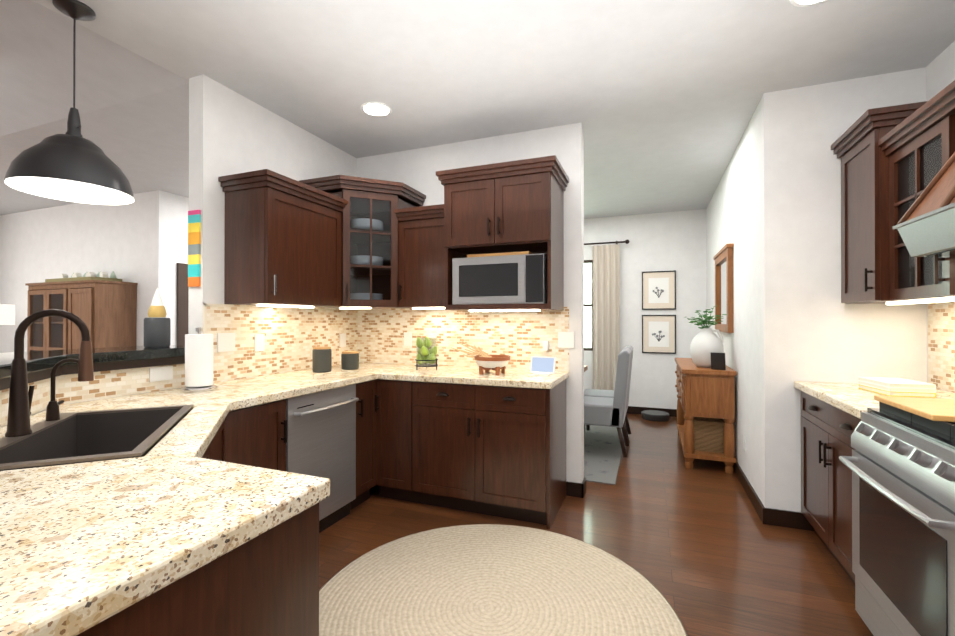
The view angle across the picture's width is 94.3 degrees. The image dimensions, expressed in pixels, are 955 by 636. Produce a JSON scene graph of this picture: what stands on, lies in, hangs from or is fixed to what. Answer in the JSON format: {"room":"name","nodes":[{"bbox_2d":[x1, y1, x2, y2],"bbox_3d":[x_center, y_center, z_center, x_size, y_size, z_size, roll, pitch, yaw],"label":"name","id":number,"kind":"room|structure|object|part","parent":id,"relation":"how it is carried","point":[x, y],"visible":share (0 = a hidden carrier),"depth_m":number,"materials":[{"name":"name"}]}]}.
{"room":"kitchen","nodes":[
{"label":"kitchen","id":0,"kind":"room"},
{"bbox_2d":[0,190,171,352],"bbox_3d":[-5.459,-0.054,5.744,4.150,2.740,0.120,0,0,21],"label":"wall","id":1,"kind":"structure","parent":0,"point":[133,240],"depth_m":5.39,"materials":[{"name":"paint"}]},
{"bbox_2d":[1,387,181,426],"bbox_3d":[-1.190,0.755,1.510,1.830,1.090,1.720,0,0,21],"label":"wall","id":2,"kind":"structure","parent":0,"point":[70,403],"depth_m":1.87,"materials":[{"name":"tile"}]},
{"bbox_2d":[203,303,225,333],"bbox_3d":[-1.583,0.152,2.666,0.014,0.475,0.139,0,0,21],"label":"trim","id":3,"kind":"structure","parent":2,"relation":"attached to","point":[205,305],"depth_m":2.60,"materials":[{"name":"beige"}]},
{"bbox_2d":[0,301,954,426],"bbox_3d":[-0.066,0.042,1.187,3.912,0.685,4.416,0,0,21],"label":"tile backsplash","id":4,"kind":"structure","parent":2,"relation":"attached to","point":[294,337],"depth_m":3.30,"materials":[{"name":"tile"}]},
{"bbox_2d":[172,194,278,379],"bbox_3d":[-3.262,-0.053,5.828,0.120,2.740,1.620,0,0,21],"label":"wall","id":5,"kind":"structure","parent":0,"point":[211,290],"depth_m":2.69,"materials":[{"name":"paint"}]},
{"bbox_2d":[177,263,188,345],"bbox_3d":[-3.307,0.340,5.495,0.033,1.949,0.830,0,0,21],"label":"hallway door","id":6,"kind":"structure","parent":5,"relation":"in","point":[182,298],"depth_m":5.15,"materials":[{"name":"brown wood"}]},
{"bbox_2d":[188,210,200,286],"bbox_3d":[-1.674,-0.410,2.619,0.090,0.450,0.013,0,0,21],"label":"painting","id":7,"kind":"object","parent":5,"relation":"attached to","point":[194,248],"visible":0.93,"depth_m":2.61},
{"bbox_2d":[0,0,954,218],"bbox_3d":[-2.831,-2.433,3.348,11.100,2.000,10.800,0,0,21],"label":"ceiling","id":8,"kind":"structure","parent":0,"point":[659,100],"depth_m":2.60,"materials":[{"name":"paint"}]},
{"bbox_2d":[4,0,134,204],"bbox_3d":[-1.866,-1.008,2.050,0.444,0.857,0.444,0,0,21],"label":"pendant lamp","id":9,"kind":"object","parent":8,"relation":"hanging from","point":[71,164],"visible":1,"depth_m":2.00,"materials":[{"name":"grey metal"}]},
{"bbox_2d":[361,102,391,116],"bbox_3d":[-0.694,-1.431,3.042,0.209,0.006,0.209,0,0,0],"label":"recessed light","id":10,"kind":"object","parent":8,"relation":"in","point":[377,109],"depth_m":3.03,"materials":[{"name":"white"}]},
{"bbox_3d":[-0.694,-1.431,3.042,0.210,0.004,0.210,0,0,21],"label":"ceiling downlight trim","id":11,"kind":"part","parent":10,"relation":"part of","materials":[{"name":"white plastic"}]},
{"bbox_2d":[790,0,826,6],"bbox_3d":[1.494,-1.435,1.937,0.209,0.006,0.209,0,0,0],"label":"recessed light","id":12,"kind":"object","parent":8,"relation":"in","point":[799,3],"depth_m":2.01,"materials":[{"name":"white"}]},
{"bbox_3d":[1.494,-1.436,1.937,0.210,0.004,0.210,0,0,21],"label":"ceiling downlight trim","id":13,"kind":"part","parent":12,"relation":"part of","materials":[{"name":"white plastic"}]},
{"bbox_2d":[319,413,873,635],"bbox_3d":[-2.179,1.356,3.077,12.500,0.100,10.800,0,0,21],"label":"floor","id":14,"kind":"structure","parent":0,"point":[702,548],"depth_m":2.61,"materials":[{"name":"brown wood"}]},
{"bbox_2d":[25,280,136,351],"bbox_3d":[-4.559,0.457,5.091,1.290,1.715,0.425,0,0,21],"label":"hutch","id":15,"kind":"object","parent":14,"relation":"on","point":[105,311],"visible":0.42,"depth_m":4.88,"materials":[{"name":"brown wood"}]},
{"label":"glass","id":16,"kind":"part","parent":15,"relation":"part of","materials":[{"name":"clear glass"}]},
{"bbox_2d":[45,271,121,281],"bbox_3d":[-4.513,-0.470,5.077,0.860,0.135,0.305,0,0,21],"label":"tray","id":17,"kind":"object","parent":15,"relation":"on","point":[88,276],"visible":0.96,"depth_m":4.99,"materials":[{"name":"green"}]},
{"bbox_2d":[0,80,954,635],"bbox_3d":[-1.265,0.125,2.017,6.780,2.354,5.085,0,0,21],"label":"kitchen","id":18,"kind":"structure","parent":14,"relation":"on","point":[214,512],"depth_m":2.15,"materials":[{"name":"brown wood"}]},
{"bbox_2d":[5,309,93,436],"bbox_3d":[-1.468,0.174,1.538,0.336,0.406,0.271,0,0,21],"label":"faucet","id":19,"kind":"object","parent":18,"relation":"on","point":[20,400],"depth_m":1.45,"materials":[{"name":"brown metal"}]},
{"bbox_2d":[144,318,170,346],"bbox_3d":[-1.813,0.081,2.509,0.124,0.165,0.124,0,0,21],"label":"speaker","id":20,"kind":"object","parent":18,"relation":"on","point":[157,332],"visible":0.98,"depth_m":2.46},
{"bbox_2d":[148,287,166,316],"bbox_3d":[-1.813,-0.089,2.510,0.090,0.170,0.090,0,0,21],"label":"gnome","id":21,"kind":"object","parent":20,"relation":"on","point":[157,308],"visible":1,"depth_m":2.49,"materials":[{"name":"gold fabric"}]},
{"bbox_2d":[180,327,216,392],"bbox_3d":[-1.497,0.218,2.384,0.170,0.340,0.170,0,0,21],"label":"paper towel holder","id":22,"kind":"object","parent":18,"relation":"on","point":[199,362],"visible":1,"depth_m":2.33,"materials":[{"name":"white paper"}]},
{"bbox_2d":[0,362,568,635],"bbox_3d":[-0.760,0.410,2.192,1.887,0.045,3.052,0,0,21],"label":"countertop","id":23,"kind":"structure","parent":18,"relation":"on","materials":[{"name":"beige stone"}]},
{"bbox_2d":[0,404,192,470],"bbox_3d":[-1.298,0.494,1.498,0.863,0.233,0.863,0,0,21],"label":"sink","id":24,"kind":"object","parent":23,"relation":"in","point":[93,439],"depth_m":1.63,"materials":[{"name":"brown stone"}]},
{"bbox_2d":[312,347,331,372],"bbox_3d":[-1.133,0.300,3.229,0.132,0.181,0.132,0,0,21],"label":"canister","id":25,"kind":"object","parent":18,"relation":"on","point":[321,359],"visible":1,"depth_m":3.17,"materials":[{"name":"grey ceramic"}]},
{"bbox_3d":[-1.133,0.217,3.230,0.124,0.015,0.124,0,0,21],"label":"lid","id":26,"kind":"part","parent":25,"relation":"part of","materials":[{"name":"brown wood"}]},
{"bbox_2d":[341,351,358,369],"bbox_3d":[-0.978,0.324,3.405,0.132,0.136,0.132,0,0,21],"label":"canister","id":27,"kind":"object","parent":18,"relation":"on","point":[349,360],"visible":1,"depth_m":3.35,"materials":[{"name":"grey ceramic"}]},
{"bbox_3d":[-0.978,0.263,3.405,0.124,0.015,0.124,0,0,21],"label":"lid","id":28,"kind":"part","parent":27,"relation":"part of","materials":[{"name":"brown wood"}]},
{"bbox_2d":[415,336,437,369],"bbox_3d":[-0.388,0.260,3.377,0.178,0.262,0.178,0,0,21],"label":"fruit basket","id":29,"kind":"object","parent":18,"relation":"on","point":[425,355],"visible":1,"depth_m":3.34,"materials":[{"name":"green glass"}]},
{"bbox_2d":[451,341,510,374],"bbox_3d":[0.025,0.278,3.130,0.424,0.226,0.254,0,0,21],"label":"bowl","id":30,"kind":"object","parent":18,"relation":"on","point":[488,362],"visible":1,"depth_m":3.05,"materials":[{"name":"brown wood"}]},
{"bbox_2d":[475,360,509,367],"bbox_3d":[0.104,0.318,3.098,0.244,0.053,0.244,0,0,21],"label":"bowl","id":31,"kind":"object","parent":30,"relation":"on","point":[481,363],"depth_m":3.00,"materials":[{"name":"white ceramic"}]},
{"bbox_2d":[530,356,555,374],"bbox_3d":[0.446,0.328,3.064,0.180,0.124,0.067,0,0,29],"label":"smart display","id":32,"kind":"object","parent":18,"relation":"on","point":[542,365],"visible":1,"depth_m":3.07,"materials":[{"name":"white plastic"}]},
{"bbox_3d":[0.533,-0.515,2.638,3.190,0.752,0.503,0,0,21],"label":"cabinet glass","id":33,"kind":"part","parent":18,"relation":"part of","materials":[{"name":"clear glass"}]},
{"bbox_2d":[794,381,954,418],"bbox_3d":[1.460,0.404,0.588,0.637,0.045,4.417,0,0,21],"label":"countertop","id":34,"kind":"structure","parent":18,"relation":"on","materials":[{"name":"beige stone"}]},
{"bbox_2d":[858,377,935,397],"bbox_3d":[2.166,0.356,2.300,0.190,0.063,0.260,0,0,13],"label":"books","id":35,"kind":"object","parent":18,"relation":"on","point":[896,387],"visible":1,"depth_m":2.20,"materials":[{"name":"white paper"}]},
{"bbox_2d":[874,395,954,421],"bbox_3d":[1.814,0.327,1.541,0.540,0.020,0.410,0,0,21],"label":"cutting board","id":36,"kind":"object","parent":18,"relation":"on","point":[937,409],"visible":1,"depth_m":1.61,"materials":[{"name":"brown wood"}]},
{"bbox_2d":[879,402,954,437],"bbox_3d":[1.802,0.356,1.401,0.572,0.037,0.710,0,0,21],"label":"cooktop","id":37,"kind":"object","parent":18,"relation":"in","point":[947,429],"depth_m":1.54,"materials":[{"name":"black glass"}]},
{"bbox_2d":[892,202,954,256],"bbox_3d":[1.800,-0.317,1.319,0.522,0.132,0.920,0,0,21],"label":"hood","id":38,"kind":"object","parent":18,"relation":"attached to","point":[931,233],"depth_m":1.65,"materials":[{"name":"silver metal"}]},
{"bbox_2d":[897,152,954,223],"bbox_3d":[1.804,-0.603,1.318,0.517,0.449,0.907,0,0,21],"label":"hood","id":39,"kind":"object","parent":18,"relation":"attached to","point":[937,199],"depth_m":1.67,"materials":[{"name":"brown wood"}]},
{"bbox_2d":[319,524,687,635],"bbox_3d":[0.055,1.294,1.968,1.640,0.012,1.640,0,0,21],"label":"round jute rug","id":40,"kind":"object","parent":14,"relation":"on","point":[486,580],"visible":0.98,"depth_m":2.10,"materials":[{"name":"beige wicker"}]},
{"bbox_2d":[584,419,629,484],"bbox_3d":[0.482,1.309,5.014,2.240,0.008,2.450,0,0,21],"label":"dining rug","id":41,"kind":"object","parent":14,"relation":"on","point":[602,452],"visible":0.29,"depth_m":4.22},
{"bbox_2d":[584,348,631,456],"bbox_3d":[1.222,0.792,4.344,0.530,0.986,0.460,0,0,21],"label":"dining chair","id":42,"kind":"object","parent":41,"relation":"on","point":[605,411],"visible":0.71,"depth_m":4.09,"materials":[{"name":"grey fabric"}]},
{"bbox_2d":[584,345,632,442],"bbox_3d":[1.405,0.794,4.810,0.530,0.986,0.460,0,0,21],"label":"dining chair","id":43,"kind":"object","parent":41,"relation":"on","point":[599,393],"visible":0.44,"depth_m":4.77,"materials":[{"name":"grey fabric"}]},
{"bbox_2d":[641,410,668,421],"bbox_3d":[2.315,1.272,5.772,0.340,0.080,0.340,0,0,21],"label":"robot vacuum","id":44,"kind":"object","parent":14,"relation":"on","point":[655,415],"visible":1,"depth_m":5.66,"materials":[{"name":"grey plastic"}]},
{"bbox_2d":[675,358,736,473],"bbox_3d":[2.186,0.879,4.342,0.421,0.865,1.280,0,0,21],"label":"console table","id":45,"kind":"object","parent":14,"relation":"on","point":[706,392],"visible":0.81,"depth_m":3.78,"materials":[{"name":"brown wood"}]},
{"bbox_2d":[687,306,726,367],"bbox_3d":[2.079,0.168,4.042,0.360,0.551,0.343,0,0,21],"label":"vase","id":46,"kind":"object","parent":45,"relation":"on","point":[706,341],"visible":1,"depth_m":3.94,"materials":[{"name":"white ceramic"}]},
{"bbox_2d":[693,417,724,452],"bbox_3d":[2.103,1.042,4.079,0.263,0.263,0.430,0,0,21],"label":"basket","id":47,"kind":"object","parent":45,"relation":"on","point":[709,434],"visible":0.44,"depth_m":3.88,"materials":[{"name":"wicker"}]},
{"bbox_2d":[711,352,725,369],"bbox_3d":[2.067,0.370,3.811,0.117,0.150,0.121,0,0,21],"label":"frame","id":48,"kind":"object","parent":45,"relation":"on","point":[718,361],"visible":1,"depth_m":3.78,"materials":[{"name":"black"}]},
{"bbox_3d":[-5.974,0.935,5.454,0.700,0.760,0.550,0,0,21],"label":"side table","id":49,"kind":"object","parent":14,"relation":"on","visible":0},
{"bbox_2d":[0,304,14,324],"bbox_3d":[-5.983,0.172,5.434,0.430,0.764,0.430,0,0,21],"label":"table lamp","id":50,"kind":"object","parent":49,"relation":"on","point":[7,314],"visible":1,"depth_m":5.44,"materials":[{"name":"white fabric"}]},
{"bbox_2d":[344,68,923,511],"bbox_3d":[0.709,-0.063,3.325,4.020,2.740,0.120,0,0,21],"label":"wall","id":51,"kind":"structure","parent":0,"point":[827,339],"depth_m":2.75,"materials":[{"name":"paint"}]},
{"bbox_2d":[566,477,585,492],"bbox_3d":[-0.164,1.259,3.734,2.114,0.100,0.014,0,0,21],"label":"baseboard","id":52,"kind":"structure","parent":51,"relation":"attached to","point":[570,486],"depth_m":3.25,"materials":[{"name":"black paint"}]},
{"bbox_2d":[765,508,813,530],"bbox_3d":[2.197,1.255,2.664,0.790,0.100,0.014,0,0,21],"label":"baseboard","id":53,"kind":"structure","parent":51,"relation":"attached to","point":[783,518],"depth_m":2.76,"materials":[{"name":"black paint"}]},
{"bbox_2d":[588,209,703,408],"bbox_3d":[1.560,-0.051,6.407,3.355,2.740,0.120,0,0,21],"label":"wall","id":54,"kind":"structure","parent":0,"point":[666,241],"depth_m":6.01,"materials":[{"name":"paint"}]},
{"bbox_2d":[584,260,592,350],"bbox_3d":[1.012,-0.180,6.633,1.450,1.300,0.080,0,0,21],"label":"window","id":55,"kind":"structure","parent":54,"relation":"in","point":[587,300],"depth_m":6.43,"materials":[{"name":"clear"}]},
{"bbox_2d":[584,239,629,389],"bbox_3d":[1.116,0.114,6.444,2.080,2.370,0.134,0,0,21],"label":"curtain","id":56,"kind":"object","parent":54,"relation":"attached to","point":[606,305],"visible":0.71,"depth_m":6.14,"materials":[{"name":"beige fabric"}]},
{"bbox_3d":[1.117,-1.041,6.451,2.080,0.060,0.128,0,0,21],"label":"curtain rod","id":57,"kind":"part","parent":56,"relation":"part of","materials":[{"name":"black metal"}]},
{"bbox_2d":[627,406,676,416],"bbox_3d":[1.475,1.269,6.363,3.245,0.100,0.014,0,0,21],"label":"baseboard","id":58,"kind":"structure","parent":54,"relation":"attached to","point":[631,409],"depth_m":6.03,"materials":[{"name":"black paint"}]},
{"bbox_2d":[642,270,675,309],"bbox_3d":[2.446,-0.373,5.983,0.425,0.520,0.020,0,0,21],"label":"print","id":59,"kind":"object","parent":54,"relation":"attached to","point":[658,290],"visible":1,"depth_m":5.98,"materials":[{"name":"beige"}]},
{"bbox_2d":[642,315,675,353],"bbox_3d":[2.446,0.217,5.981,0.425,0.520,0.020,0,0,21],"label":"print","id":60,"kind":"object","parent":54,"relation":"attached to","point":[658,333],"visible":1,"depth_m":5.98,"materials":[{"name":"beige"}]},
{"bbox_2d":[704,90,783,509],"bbox_3d":[2.460,-0.059,4.270,0.120,2.740,3.160,0,0,21],"label":"wall","id":61,"kind":"structure","parent":0,"point":[772,211],"depth_m":3.01,"materials":[{"name":"paint"}]},
{"bbox_2d":[713,243,733,332],"bbox_3d":[2.369,-0.259,4.280,0.054,0.780,0.890,0,0,21],"label":"wall mirror","id":62,"kind":"object","parent":61,"relation":"attached to","point":[725,252],"depth_m":4.17,"materials":[{"name":"brown wood"}]},
{"bbox_3d":[2.380,-0.244,4.276,0.008,0.610,0.710,0,0,21],"label":"mirror glass","id":63,"kind":"part","parent":62,"relation":"part of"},
{"bbox_2d":[733,461,764,523],"bbox_3d":[2.392,1.261,4.277,0.014,0.100,3.160,0,0,21],"label":"baseboard","id":64,"kind":"structure","parent":61,"relation":"attached to","point":[756,502],"depth_m":3.16,"materials":[{"name":"black paint"}]},
{"bbox_2d":[924,41,954,392],"bbox_3d":[1.463,-0.077,-0.446,0.120,2.740,6.590,0,0,21],"label":"wall","id":65,"kind":"structure","parent":0,"point":[940,72],"depth_m":2.45,"materials":[{"name":"paint"}]}
]}

